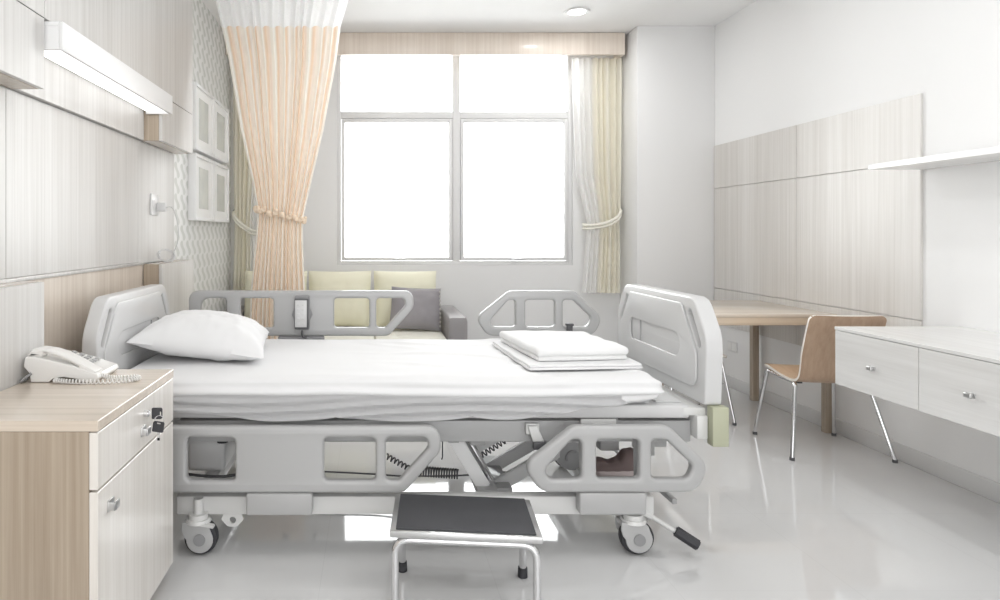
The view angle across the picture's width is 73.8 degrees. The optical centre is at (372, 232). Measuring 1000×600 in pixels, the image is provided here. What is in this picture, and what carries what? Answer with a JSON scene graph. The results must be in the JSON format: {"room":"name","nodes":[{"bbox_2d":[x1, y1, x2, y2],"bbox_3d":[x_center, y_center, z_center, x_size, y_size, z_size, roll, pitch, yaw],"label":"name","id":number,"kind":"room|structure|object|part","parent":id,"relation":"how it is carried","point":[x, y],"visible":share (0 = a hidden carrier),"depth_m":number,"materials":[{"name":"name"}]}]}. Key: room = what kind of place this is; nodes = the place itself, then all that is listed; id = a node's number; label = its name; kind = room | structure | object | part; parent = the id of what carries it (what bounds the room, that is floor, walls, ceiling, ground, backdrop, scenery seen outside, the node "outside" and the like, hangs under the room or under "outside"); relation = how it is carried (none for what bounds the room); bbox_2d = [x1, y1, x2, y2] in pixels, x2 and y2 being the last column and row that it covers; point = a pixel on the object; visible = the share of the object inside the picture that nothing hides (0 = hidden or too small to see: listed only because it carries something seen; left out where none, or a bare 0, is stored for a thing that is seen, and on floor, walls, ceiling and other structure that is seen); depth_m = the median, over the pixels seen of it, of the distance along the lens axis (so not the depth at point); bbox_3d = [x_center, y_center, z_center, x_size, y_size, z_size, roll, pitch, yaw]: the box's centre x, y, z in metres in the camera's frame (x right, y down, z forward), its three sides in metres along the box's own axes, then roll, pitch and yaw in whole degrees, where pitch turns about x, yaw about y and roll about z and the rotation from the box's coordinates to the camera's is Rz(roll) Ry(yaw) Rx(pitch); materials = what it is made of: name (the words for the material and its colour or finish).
{"room":"hospital room","nodes":[
{"label":"hospital room","id":0,"kind":"room"},
{"bbox_2d":[0,0,230,310],"bbox_3d":[-1.320,-0.245,2.140,0.150,2.890,7.480,0,0,0],"label":"wall","id":1,"kind":"structure","parent":0,"point":[208,244],"depth_m":4.86,"materials":[{"name":"paper"}]},
{"bbox_2d":[0,86,4,278],"bbox_3d":[-1.240,-0.168,1.294,0.010,0.642,1.784,0,0,0],"label":"wall panel","id":2,"kind":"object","parent":1,"relation":"attached to","point":[2,89],"depth_m":2.17,"materials":[{"name":"brown wood"}]},
{"bbox_2d":[0,0,43,88],"bbox_3d":[-1.177,-0.611,1.758,0.114,0.242,0.916,0,0,0],"label":"upper cabinet","id":3,"kind":"object","parent":1,"relation":"attached to","point":[21,28],"visible":1,"depth_m":2.08,"materials":[{"name":"brown wood"}]},
{"bbox_2d":[16,0,43,16],"bbox_3d":[-1.183,-1.212,1.308,0.125,0.954,1.813,0,0,0],"label":"wall panel","id":4,"kind":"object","parent":1,"relation":"attached to","point":[37,6],"depth_m":2.16,"materials":[{"name":"brown wood"}]},
{"bbox_2d":[5,88,137,278],"bbox_3d":[-1.240,-0.168,2.801,0.010,0.642,1.226,0,0,0],"label":"wall panel","id":5,"kind":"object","parent":1,"relation":"attached to","point":[71,181],"depth_m":2.59,"materials":[{"name":"brown wood"}]},
{"bbox_2d":[0,262,143,283],"bbox_3d":[-1.230,0.161,1.925,0.031,0.014,3.050,0,0,0],"label":"trim","id":6,"kind":"structure","parent":1,"relation":"attached to","point":[56,274],"depth_m":2.58,"materials":[{"name":"beige wood"}]},
{"bbox_2d":[8,57,143,139],"bbox_3d":[-1.230,-0.612,2.833,0.030,0.240,1.231,0,0,0],"label":"trim","id":7,"kind":"structure","parent":1,"relation":"attached to","point":[65,90],"depth_m":2.76,"materials":[{"name":"brown wood"}]},
{"bbox_2d":[29,265,142,352],"bbox_3d":[-1.234,0.680,1.925,0.023,1.037,3.047,0,0,0],"label":"wall panel","id":8,"kind":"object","parent":1,"relation":"attached to","point":[68,299],"depth_m":2.67,"materials":[{"name":"brown wood"}]},
{"bbox_2d":[44,21,172,114],"bbox_3d":[-1.138,-0.676,2.835,0.152,0.098,1.220,0,0,0],"label":"wall lamp","id":9,"kind":"object","parent":1,"relation":"attached to","point":[64,46],"visible":0.78,"depth_m":2.61,"materials":[{"name":"white plastic"}]},
{"bbox_2d":[44,50,162,110],"bbox_3d":[-1.138,-0.646,2.835,0.120,0.008,1.188,0,0,0],"label":"diffuser","id":10,"kind":"object","parent":9,"relation":"attached to","point":[79,62],"depth_m":2.68,"materials":[{"name":"white plastic"}]},
{"bbox_2d":[42,0,192,114],"bbox_3d":[-1.183,-1.212,3.128,0.125,0.954,1.821,0,0,0],"label":"wall panel","id":11,"kind":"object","parent":1,"relation":"attached to","point":[154,38],"depth_m":3.21,"materials":[{"name":"brown wood"}]},
{"bbox_2d":[150,193,158,214],"bbox_3d":[-1.228,-0.160,3.660,0.013,0.120,0.120,0,0,0],"label":"wall socket","id":12,"kind":"object","parent":1,"relation":"attached to","point":[154,198],"visible":0.97,"depth_m":3.63,"materials":[{"name":"white plastic"}]},
{"bbox_2d":[138,140,173,262],"bbox_3d":[-1.240,-0.163,3.728,0.010,0.652,0.621,0,0,0],"label":"wall panel","id":13,"kind":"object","parent":1,"relation":"attached to","point":[155,165],"depth_m":3.67,"materials":[{"name":"brown wood"}]},
{"bbox_2d":[141,103,192,153],"bbox_3d":[-1.177,-0.611,3.746,0.114,0.242,0.588,0,0,0],"label":"upper cabinet","id":14,"kind":"object","parent":1,"relation":"attached to","point":[173,133],"visible":0.79,"depth_m":3.65,"materials":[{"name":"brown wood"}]},
{"bbox_3d":[-1.129,-0.611,3.746,0.018,0.241,0.586,0,0,0],"label":"door","id":15,"kind":"part","parent":14,"relation":"part of","materials":[{"name":"white wood"}]},
{"bbox_2d":[156,203,178,261],"bbox_3d":[-1.181,-0.002,3.700,0.077,0.341,0.162,0,0,36],"label":"charger","id":16,"kind":"object","parent":1,"relation":"attached to","point":[160,207],"visible":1,"depth_m":3.68,"materials":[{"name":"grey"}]},
{"bbox_2d":[188,153,213,221],"bbox_3d":[-1.217,-0.312,4.620,0.054,0.455,0.500,0,0,0],"label":"picture frame","id":17,"kind":"object","parent":1,"relation":"attached to","point":[200,168],"visible":0.89,"depth_m":4.53,"materials":[{"name":"white wood"}]},
{"bbox_2d":[199,167,207,209],"bbox_3d":[-1.202,-0.312,4.620,0.002,0.285,0.250,0,0,0],"label":"print","id":18,"kind":"object","parent":17,"relation":"attached to","point":[203,171],"depth_m":4.61},
{"bbox_2d":[193,81,213,157],"bbox_3d":[-1.217,-0.792,4.620,0.054,0.455,0.500,0,0,0],"label":"picture frame","id":19,"kind":"object","parent":1,"relation":"attached to","point":[203,101],"visible":0.79,"depth_m":4.61,"materials":[{"name":"white wood"}]},
{"bbox_2d":[199,98,207,143],"bbox_3d":[-1.202,-0.792,4.620,0.002,0.285,0.250,0,0,0],"label":"print","id":20,"kind":"object","parent":19,"relation":"attached to","point":[203,103],"depth_m":4.61},
{"bbox_2d":[209,97,228,164],"bbox_3d":[-1.217,-0.792,5.135,0.054,0.455,0.500,0,0,0],"label":"picture frame","id":21,"kind":"object","parent":1,"relation":"attached to","point":[221,113],"visible":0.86,"depth_m":5.15,"materials":[{"name":"white wood"}]},
{"bbox_2d":[217,112,224,152],"bbox_3d":[-1.202,-0.792,5.135,0.002,0.285,0.250,0,0,0],"label":"print","id":22,"kind":"object","parent":21,"relation":"attached to","point":[220,116],"depth_m":5.13},
{"bbox_2d":[214,161,228,222],"bbox_3d":[-1.217,-0.312,5.135,0.054,0.455,0.500,0,0,0],"label":"picture frame","id":23,"kind":"object","parent":1,"relation":"attached to","point":[221,172],"visible":0.7,"depth_m":5.15,"materials":[{"name":"white wood"}]},
{"bbox_2d":[217,174,224,211],"bbox_3d":[-1.202,-0.312,5.135,0.002,0.285,0.250,0,0,0],"label":"print","id":24,"kind":"object","parent":23,"relation":"attached to","point":[220,177],"depth_m":5.14},
{"bbox_2d":[231,55,619,342],"bbox_3d":[0.772,-0.245,5.780,4.035,2.890,0.200,0,0,0],"label":"wall","id":25,"kind":"structure","parent":0,"point":[470,289],"depth_m":5.68,"materials":[{"name":"white paint"}]},
{"bbox_2d":[232,87,257,289],"bbox_3d":[-1.046,-0.490,5.565,0.364,2.010,0.164,0,0,12],"label":"window curtain","id":26,"kind":"object","parent":25,"relation":"hanging from","point":[244,217],"visible":0.37,"depth_m":5.56,"materials":[{"name":"fabric"}]},
{"bbox_2d":[226,33,624,58],"bbox_3d":[0.440,-1.593,5.572,3.360,0.185,0.215,0,0,0],"label":"valance","id":27,"kind":"object","parent":25,"relation":"attached to","point":[613,44],"visible":0.79,"depth_m":5.46,"materials":[{"name":"brown wood"}]},
{"bbox_2d":[572,58,621,292],"bbox_3d":[1.932,-0.490,5.559,0.433,2.010,0.174,0,0,-13],"label":"window curtain","id":28,"kind":"object","parent":27,"relation":"hanging from","point":[596,83],"visible":1,"depth_m":5.56,"materials":[{"name":"fabric"}]},
{"bbox_2d":[337,55,571,264],"bbox_3d":[0.715,-0.659,5.723,2.061,1.881,0.114,0,0,0],"label":"window","id":29,"kind":"structure","parent":25,"relation":"in","point":[455,119],"depth_m":5.70,"materials":[{"name":"white paint"}]},
{"bbox_3d":[0.209,-0.380,5.726,0.973,1.243,0.068,0,0,0],"label":"sash","id":30,"kind":"part","parent":29,"relation":"part of","materials":[{"name":"white glass"}]},
{"bbox_3d":[0.209,-0.380,5.733,0.913,1.183,0.006,0,0,0],"label":"pane","id":31,"kind":"part","parent":29,"relation":"part of","materials":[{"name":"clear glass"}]},
{"bbox_3d":[1.238,-0.380,5.726,0.937,1.243,0.068,0,0,0],"label":"sash","id":32,"kind":"part","parent":29,"relation":"part of","materials":[{"name":"white glass"}]},
{"bbox_2d":[202,0,756,34],"bbox_3d":[0.772,-1.740,2.140,4.335,0.100,7.480,0,0,0],"label":"ceiling","id":33,"kind":"structure","parent":0,"point":[360,16],"depth_m":5.03,"materials":[{"name":"white paint"}]},
{"bbox_2d":[216,0,347,338],"bbox_3d":[-0.599,-0.347,4.297,0.952,2.655,0.165,0,0,0],"label":"privacy curtain","id":34,"kind":"object","parent":33,"relation":"hanging from","point":[282,54],"visible":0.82,"depth_m":4.29,"materials":[{"name":"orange fabric"}]},
{"bbox_2d":[564,7,589,16],"bbox_3d":[1.553,-1.682,4.950,0.196,0.014,0.196,0,0,0],"label":"recessed light","id":35,"kind":"object","parent":33,"relation":"in","point":[577,11],"visible":1,"depth_m":4.93,"materials":[{"name":"white"}]},
{"bbox_2d":[150,384,999,599],"bbox_3d":[0.772,1.250,2.140,4.335,0.100,7.480,0,0,0],"label":"floor","id":36,"kind":"structure","parent":0,"point":[841,520],"depth_m":2.50,"materials":[{"name":"tile"}]},
{"bbox_2d":[0,281,43,390],"bbox_3d":[-1.171,0.682,1.758,0.101,1.035,0.916,0,0,0],"label":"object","id":37,"kind":"object","parent":36,"relation":"on","point":[21,302],"visible":0.43,"depth_m":2.06,"materials":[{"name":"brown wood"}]},
{"bbox_2d":[0,369,173,599],"bbox_3d":[-0.894,0.837,1.951,0.443,0.726,0.624,0,0,0],"label":"base cabinet","id":38,"kind":"object","parent":36,"relation":"on","point":[86,479],"visible":1,"depth_m":1.67,"materials":[{"name":"brown wood"}]},
{"bbox_2d":[0,369,173,431],"bbox_3d":[-0.905,0.488,1.951,0.422,0.028,0.624,0,0,0],"label":"countertop","id":39,"kind":"structure","parent":38,"relation":"on","point":[27,406],"depth_m":1.83,"materials":[{"name":"brown wood"}]},
{"bbox_2d":[20,346,140,383],"bbox_3d":[-0.928,0.419,2.122,0.369,0.109,0.196,0,0,0],"label":"telephone","id":40,"kind":"object","parent":39,"relation":"on","point":[45,363],"visible":1,"depth_m":2.06,"materials":[{"name":"white plastic"}]},
{"bbox_3d":[-1.095,0.457,2.061,0.036,0.032,0.048,0,0,0],"label":"line cord","id":41,"kind":"part","parent":40,"relation":"part of","materials":[{"name":"grey plastic"}]},
{"bbox_3d":[-0.875,0.459,2.058,0.267,0.030,0.068,0,0,-6],"label":"cord","id":42,"kind":"part","parent":40,"relation":"part of","materials":[{"name":"white plastic"}]},
{"bbox_3d":[-0.684,0.716,1.717,0.022,0.028,0.038,0,0,0],"label":"handle","id":43,"kind":"part","parent":38,"relation":"part of","materials":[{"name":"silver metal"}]},
{"bbox_3d":[-0.706,0.577,1.951,0.022,0.146,0.620,0,0,0],"label":"drawer","id":44,"kind":"part","parent":38,"relation":"part of","materials":[{"name":"white wood"}]},
{"bbox_3d":[-0.706,0.900,1.951,0.022,0.489,0.620,0,0,0],"label":"door","id":45,"kind":"part","parent":38,"relation":"part of","materials":[{"name":"white wood"}]},
{"bbox_3d":[-0.684,0.597,1.962,0.022,0.028,0.038,0,0,0],"label":"handle","id":46,"kind":"part","parent":38,"relation":"part of","materials":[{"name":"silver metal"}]},
{"bbox_2d":[149,408,162,418],"bbox_3d":[-0.660,0.548,1.975,0.040,0.034,0.008,0,0,0],"label":"key","id":47,"kind":"object","parent":38,"relation":"in","point":[155,412],"visible":1,"depth_m":1.97,"materials":[{"name":"black plastic"}]},
{"bbox_2d":[152,415,164,440],"bbox_3d":[-0.648,0.590,1.964,0.037,0.076,0.013,0,0,0],"label":"key","id":48,"kind":"object","parent":38,"relation":"hanging from","point":[159,428],"visible":1,"depth_m":1.96,"materials":[{"name":"black plastic"}]},
{"bbox_2d":[143,260,193,314],"bbox_3d":[-1.171,0.683,3.756,0.101,1.034,0.608,0,0,0],"label":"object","id":49,"kind":"object","parent":36,"relation":"on","point":[177,276],"visible":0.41,"depth_m":3.67,"materials":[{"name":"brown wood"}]},
{"bbox_3d":[-1.129,0.683,3.756,0.018,1.033,0.606,0,0,0],"label":"door","id":50,"kind":"part","parent":49,"relation":"part of","materials":[{"name":"white wood"}]},
{"bbox_2d":[224,305,466,339],"bbox_3d":[-0.255,0.870,5.210,1.920,0.660,0.820,0,0,0],"label":"sofa","id":51,"kind":"object","parent":36,"relation":"on","point":[453,323],"visible":0.17,"depth_m":4.87,"materials":[{"name":"grey fabric"}]},
{"bbox_3d":[-1.140,0.875,5.210,0.150,0.510,0.820,0,0,0],"label":"armrest","id":52,"kind":"part","parent":51,"relation":"part of","materials":[{"name":"grey fabric"}]},
{"bbox_2d":[244,271,306,317],"bbox_3d":[-0.805,0.542,5.352,0.520,0.455,0.229,0,0,0],"label":"cushion","id":53,"kind":"object","parent":51,"relation":"on","point":[248,274],"visible":0.05,"depth_m":5.33,"materials":[{"name":"beige fabric"}]},
{"bbox_2d":[309,271,370,326],"bbox_3d":[-0.275,0.542,5.352,0.520,0.455,0.231,0,0,0],"label":"cushion","id":54,"kind":"object","parent":51,"relation":"on","point":[347,311],"visible":0.63,"depth_m":5.29,"materials":[{"name":"beige fabric"}]},
{"bbox_2d":[324,326,374,339],"bbox_3d":[-0.256,0.843,5.130,0.536,0.135,0.660,0,0,0],"label":"seat cushion","id":55,"kind":"object","parent":51,"relation":"on","point":[326,337],"depth_m":4.83,"materials":[{"name":"white fabric"}]},
{"bbox_2d":[374,271,435,326],"bbox_3d":[0.265,0.542,5.351,0.520,0.455,0.231,0,0,0],"label":"cushion","id":56,"kind":"object","parent":51,"relation":"on","point":[383,280],"visible":0.38,"depth_m":5.30,"materials":[{"name":"beige fabric"}]},
{"bbox_2d":[375,329,446,339],"bbox_3d":[0.283,0.843,5.130,0.536,0.135,0.660,0,0,0],"label":"seat cushion","id":57,"kind":"object","parent":51,"relation":"on","point":[397,333],"depth_m":4.96,"materials":[{"name":"white fabric"}]},
{"bbox_2d":[390,286,440,330],"bbox_3d":[0.333,0.601,5.165,0.425,0.342,0.172,0,0,0],"label":"throw pillow","id":58,"kind":"object","parent":51,"relation":"on","point":[425,313],"visible":0.88,"depth_m":5.11,"materials":[{"name":"grey fabric"}]},
{"bbox_3d":[0.630,0.875,5.210,0.150,0.510,0.820,0,0,0],"label":"armrest","id":59,"kind":"part","parent":51,"relation":"part of","materials":[{"name":"grey fabric"}]},
{"bbox_2d":[82,284,728,553],"bbox_3d":[0.110,0.726,2.964,2.455,0.948,1.193,0,0,0],"label":"hospital bed","id":60,"kind":"object","parent":36,"relation":"on","point":[675,336],"visible":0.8,"depth_m":2.49,"materials":[{"name":"grey plastic"}]},
{"bbox_3d":[-1.070,0.453,2.895,0.060,0.402,0.889,0,0,0],"label":"headboard","id":61,"kind":"part","parent":60,"relation":"part of","materials":[{"name":"grey plastic"}]},
{"bbox_3d":[-1.038,0.441,2.895,0.009,0.317,0.770,0,0,0],"label":"raised panel","id":62,"kind":"part","parent":60,"relation":"part of","materials":[{"name":"grey plastic"}]},
{"bbox_3d":[-0.700,0.900,2.870,0.160,0.200,0.300,0,0,0],"label":"head motor","id":63,"kind":"part","parent":60,"relation":"part of","materials":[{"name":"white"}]},
{"bbox_3d":[-0.390,0.436,3.540,1.221,0.246,0.042,0,0,0],"label":"rail","id":64,"kind":"part","parent":60,"relation":"part of","materials":[{"name":"grey plastic"}]},
{"bbox_2d":[292,295,312,338],"bbox_3d":[-0.382,0.452,3.499,0.110,0.233,0.038,0,0,0],"label":"bed remote control","id":65,"kind":"object","parent":60,"relation":"hanging from","point":[302,314],"visible":1,"depth_m":3.48,"materials":[{"name":"grey plastic"}]},
{"bbox_3d":[-0.360,0.839,2.420,1.221,0.246,0.042,0,0,0],"label":"rail","id":66,"kind":"part","parent":60,"relation":"part of","materials":[{"name":"grey plastic"}]},
{"bbox_2d":[131,338,664,421],"bbox_3d":[0.044,0.625,2.933,2.145,0.158,1.015,0,0,0],"label":"mattress","id":67,"kind":"object","parent":60,"relation":"on","point":[404,380],"visible":0.73,"depth_m":2.47,"materials":[{"name":"white fabric"}]},
{"bbox_2d":[127,310,268,360],"bbox_3d":[-0.742,0.452,2.980,0.573,0.189,0.560,0,0,0],"label":"pillow","id":68,"kind":"object","parent":67,"relation":"on","point":[199,334],"visible":1,"depth_m":2.75,"materials":[{"name":"white fabric"}]},
{"bbox_2d":[492,341,642,369],"bbox_3d":[0.835,0.538,2.884,0.505,0.023,0.592,0,0,0],"label":"folded blanket","id":69,"kind":"object","parent":67,"relation":"on","point":[526,361],"visible":0.44,"depth_m":2.63,"materials":[{"name":"white fabric"}]},
{"bbox_2d":[499,330,627,361],"bbox_3d":[0.841,0.498,2.922,0.409,0.057,0.517,0,0,-6],"label":"folded towel","id":70,"kind":"object","parent":69,"relation":"on","point":[545,345],"visible":1,"depth_m":2.75,"materials":[{"name":"white fabric"}]},
{"bbox_3d":[0.160,1.028,2.900,1.800,0.069,0.900,0,0,0],"label":"frame","id":71,"kind":"part","parent":60,"relation":"part of","materials":[{"name":"silver metal"}]},
{"bbox_3d":[0.115,0.760,2.942,2.230,0.096,0.855,0,0,0],"label":"frame","id":72,"kind":"part","parent":60,"relation":"part of","materials":[{"name":"silver metal"}]},
{"bbox_3d":[0.383,0.920,2.660,0.188,0.264,0.030,0,0,0],"label":"lift arm","id":73,"kind":"part","parent":60,"relation":"part of","materials":[{"name":"white metal"}]},
{"bbox_3d":[0.530,0.890,2.840,0.281,0.189,0.030,0,0,0],"label":"lift arm","id":74,"kind":"part","parent":60,"relation":"part of","materials":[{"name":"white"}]},
{"bbox_3d":[0.760,0.948,2.980,0.484,0.309,0.030,0,0,0],"label":"lift arm","id":75,"kind":"part","parent":60,"relation":"part of","materials":[{"name":"white metal"}]},
{"bbox_3d":[0.760,0.948,2.780,0.484,0.309,0.030,0,0,0],"label":"lift arm","id":76,"kind":"part","parent":60,"relation":"part of","materials":[{"name":"white metal"}]},
{"bbox_3d":[0.902,0.436,3.540,0.661,0.246,0.042,0,0,0],"label":"rail","id":77,"kind":"part","parent":60,"relation":"part of","materials":[{"name":"grey plastic"}]},
{"bbox_3d":[0.637,0.811,2.486,0.050,0.029,0.028,0,0,0],"label":"latch lever","id":78,"kind":"part","parent":60,"relation":"part of","materials":[{"name":"grey metal"}]},
{"bbox_3d":[0.850,0.910,2.830,0.140,0.210,0.144,0,0,0],"label":"lift motor","id":79,"kind":"part","parent":60,"relation":"part of","materials":[{"name":"grey plastic"}]},
{"bbox_2d":[596,447,633,475],"bbox_3d":[1.050,0.976,2.790,0.230,0.109,0.090,0,0,0],"label":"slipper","id":80,"kind":"object","parent":60,"relation":"on","point":[621,464],"visible":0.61,"depth_m":2.75,"materials":[{"name":"brown fabric"}]},
{"bbox_3d":[0.902,0.837,2.420,0.661,0.246,0.042,0,0,0],"label":"rail","id":81,"kind":"part","parent":60,"relation":"part of","materials":[{"name":"grey plastic"}]},
{"bbox_3d":[1.007,0.895,2.459,0.030,0.250,0.048,0,0,0],"label":"swing arm","id":82,"kind":"part","parent":60,"relation":"part of","materials":[{"name":"silver metal"}]},
{"bbox_3d":[1.250,0.441,2.895,0.009,0.317,0.770,0,0,0],"label":"raised panel","id":83,"kind":"part","parent":60,"relation":"part of","materials":[{"name":"grey plastic"}]},
{"bbox_3d":[1.288,0.453,2.895,0.067,0.402,0.889,0,0,0],"label":"footboard","id":84,"kind":"part","parent":60,"relation":"part of","materials":[{"name":"grey plastic"}]},
{"bbox_2d":[390,494,542,599],"bbox_3d":[0.301,1.064,2.159,0.475,0.272,0.297,0,0,6],"label":"step stool","id":85,"kind":"object","parent":36,"relation":"on","point":[493,522],"visible":1,"depth_m":2.08,"materials":[{"name":"black rubber"}]},
{"bbox_3d":[0.300,0.944,2.155,0.470,0.021,0.286,0,0,5],"label":"tread frame","id":86,"kind":"part","parent":85,"relation":"part of","materials":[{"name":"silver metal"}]},
{"bbox_2d":[669,355,736,425],"bbox_3d":[2.015,0.814,4.285,0.509,0.772,0.541,0,0,0],"label":"chair","id":87,"kind":"object","parent":36,"relation":"on","point":[734,423],"visible":0.02,"depth_m":4.07,"materials":[{"name":"silver metal"}]},
{"bbox_3d":[2.173,0.992,4.096,0.202,0.396,0.040,0,0,17],"label":"leg","id":88,"kind":"part","parent":87,"relation":"part of","materials":[{"name":"silver metal"}]},
{"bbox_2d":[662,300,836,432],"bbox_3d":[2.387,0.842,4.287,0.774,0.716,0.815,0,0,0],"label":"desk","id":89,"kind":"object","parent":36,"relation":"on","point":[754,313],"visible":0.37,"depth_m":3.96,"materials":[{"name":"brown wood"}]},
{"bbox_3d":[2.735,0.876,4.662,0.045,0.648,0.043,0,0,0],"label":"leg","id":90,"kind":"part","parent":89,"relation":"part of","materials":[{"name":"brown wood"}]},
{"bbox_3d":[2.735,0.876,3.913,0.045,0.648,0.043,0,0,0],"label":"leg","id":91,"kind":"part","parent":89,"relation":"part of","materials":[{"name":"brown wood"}]},
{"bbox_2d":[753,315,897,462],"bbox_3d":[2.486,0.814,3.620,0.541,0.772,0.509,0,0,4],"label":"chair","id":92,"kind":"object","parent":36,"relation":"on","point":[817,358],"visible":0.69,"depth_m":3.45,"materials":[{"name":"brown wood"}]},
{"bbox_3d":[2.308,0.992,3.791,0.040,0.396,0.203,0,0,-13],"label":"leg","id":93,"kind":"part","parent":92,"relation":"part of","materials":[{"name":"silver metal"}]},
{"bbox_3d":[2.268,0.999,3.506,0.035,0.385,0.199,0,0,32],"label":"leg","id":94,"kind":"part","parent":92,"relation":"part of","materials":[{"name":"silver metal"}]},
{"bbox_3d":[2.685,0.992,3.764,0.040,0.396,0.202,0,0,21],"label":"leg","id":95,"kind":"part","parent":92,"relation":"part of","materials":[{"name":"silver metal"}]},
{"bbox_3d":[2.685,0.999,3.476,0.035,0.385,0.199,0,0,-24],"label":"leg","id":96,"kind":"part","parent":92,"relation":"part of","materials":[{"name":"silver metal"}]},
{"bbox_2d":[620,26,714,299],"bbox_3d":[2.473,-0.245,5.490,0.635,2.890,0.380,0,0,0],"label":"wall column","id":97,"kind":"structure","parent":0,"point":[668,119],"depth_m":5.30,"materials":[{"name":"white paint"}]},
{"bbox_2d":[715,0,999,482],"bbox_3d":[2.865,-0.245,2.140,0.150,2.890,7.480,0,0,0],"label":"wall","id":98,"kind":"structure","parent":0,"point":[780,64],"depth_m":3.37,"materials":[{"name":"white paint"}]},
{"bbox_2d":[728,340,736,352],"bbox_3d":[2.784,0.881,5.037,0.010,0.078,0.125,0,0,0],"label":"wall socket","id":99,"kind":"object","parent":98,"relation":"attached to","point":[732,346],"visible":1,"depth_m":5.03,"materials":[{"name":"white plastic"}]},
{"bbox_2d":[714,179,795,299],"bbox_3d":[2.784,0.043,4.783,0.012,0.801,1.026,0,0,0],"label":"wall panel","id":100,"kind":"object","parent":98,"relation":"attached to","point":[755,224],"depth_m":4.71,"materials":[{"name":"brown wood"}]},
{"bbox_2d":[714,125,795,188],"bbox_3d":[2.784,-0.535,4.783,0.012,0.347,1.026,0,0,0],"label":"wall panel","id":101,"kind":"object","parent":98,"relation":"attached to","point":[769,156],"depth_m":4.70,"materials":[{"name":"brown wood"}]},
{"bbox_2d":[714,288,795,343],"bbox_3d":[2.784,0.590,4.783,0.012,0.286,1.026,0,0,0],"label":"trim","id":102,"kind":"structure","parent":98,"relation":"attached to","point":[786,333],"depth_m":4.59,"materials":[{"name":"white paint"}]},
{"bbox_2d":[796,169,922,319],"bbox_3d":[2.784,0.043,3.781,0.012,0.801,0.969,0,0,0],"label":"wall panel","id":103,"kind":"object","parent":98,"relation":"attached to","point":[859,234],"depth_m":3.69,"materials":[{"name":"brown wood"}]},
{"bbox_2d":[796,93,922,177],"bbox_3d":[2.784,-0.535,3.781,0.012,0.347,0.969,0,0,0],"label":"wall panel","id":104,"kind":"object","parent":98,"relation":"attached to","point":[892,130],"depth_m":3.70,"materials":[{"name":"brown wood"}]},
{"bbox_2d":[796,301,922,345],"bbox_3d":[2.784,0.590,3.781,0.012,0.286,0.969,0,0,0],"label":"trim","id":105,"kind":"structure","parent":98,"relation":"attached to","point":[891,320],"depth_m":3.86,"materials":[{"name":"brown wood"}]},
{"bbox_2d":[722,374,999,502],"bbox_3d":[2.783,1.156,1.850,0.014,0.088,6.900,0,0,0],"label":"baseboard","id":106,"kind":"structure","parent":98,"relation":"attached to","point":[978,484],"depth_m":3.44,"materials":[{"name":"white paint"}]},
{"bbox_2d":[835,326,999,436],"bbox_3d":[2.478,0.580,2.142,0.622,0.273,1.884,0,0,0],"label":"console","id":107,"kind":"object","parent":98,"relation":"attached to","point":[951,373],"visible":1,"depth_m":2.63,"materials":[{"name":"white wood"}]},
{"bbox_3d":[2.179,0.593,2.847,0.024,0.020,0.028,0,0,0],"label":"knob","id":108,"kind":"part","parent":107,"relation":"part of","materials":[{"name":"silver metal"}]},
{"bbox_3d":[2.201,0.587,2.848,0.020,0.254,0.469,0,0,0],"label":"drawer","id":109,"kind":"part","parent":107,"relation":"part of","materials":[{"name":"white wood"}]},
{"bbox_3d":[2.201,0.587,2.376,0.020,0.254,0.469,0,0,0],"label":"drawer","id":110,"kind":"part","parent":107,"relation":"part of","materials":[{"name":"white wood"}]},
{"bbox_3d":[2.179,0.593,2.375,0.024,0.020,0.028,0,0,0],"label":"knob","id":111,"kind":"part","parent":107,"relation":"part of","materials":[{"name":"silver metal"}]},
{"bbox_2d":[868,146,999,169],"bbox_3d":[2.649,-0.334,2.373,0.280,0.028,1.845,0,0,0],"label":"wall shelf","id":112,"kind":"object","parent":98,"relation":"attached to","point":[991,154],"visible":1,"depth_m":2.95,"materials":[{"name":"white wood"}]}
]}

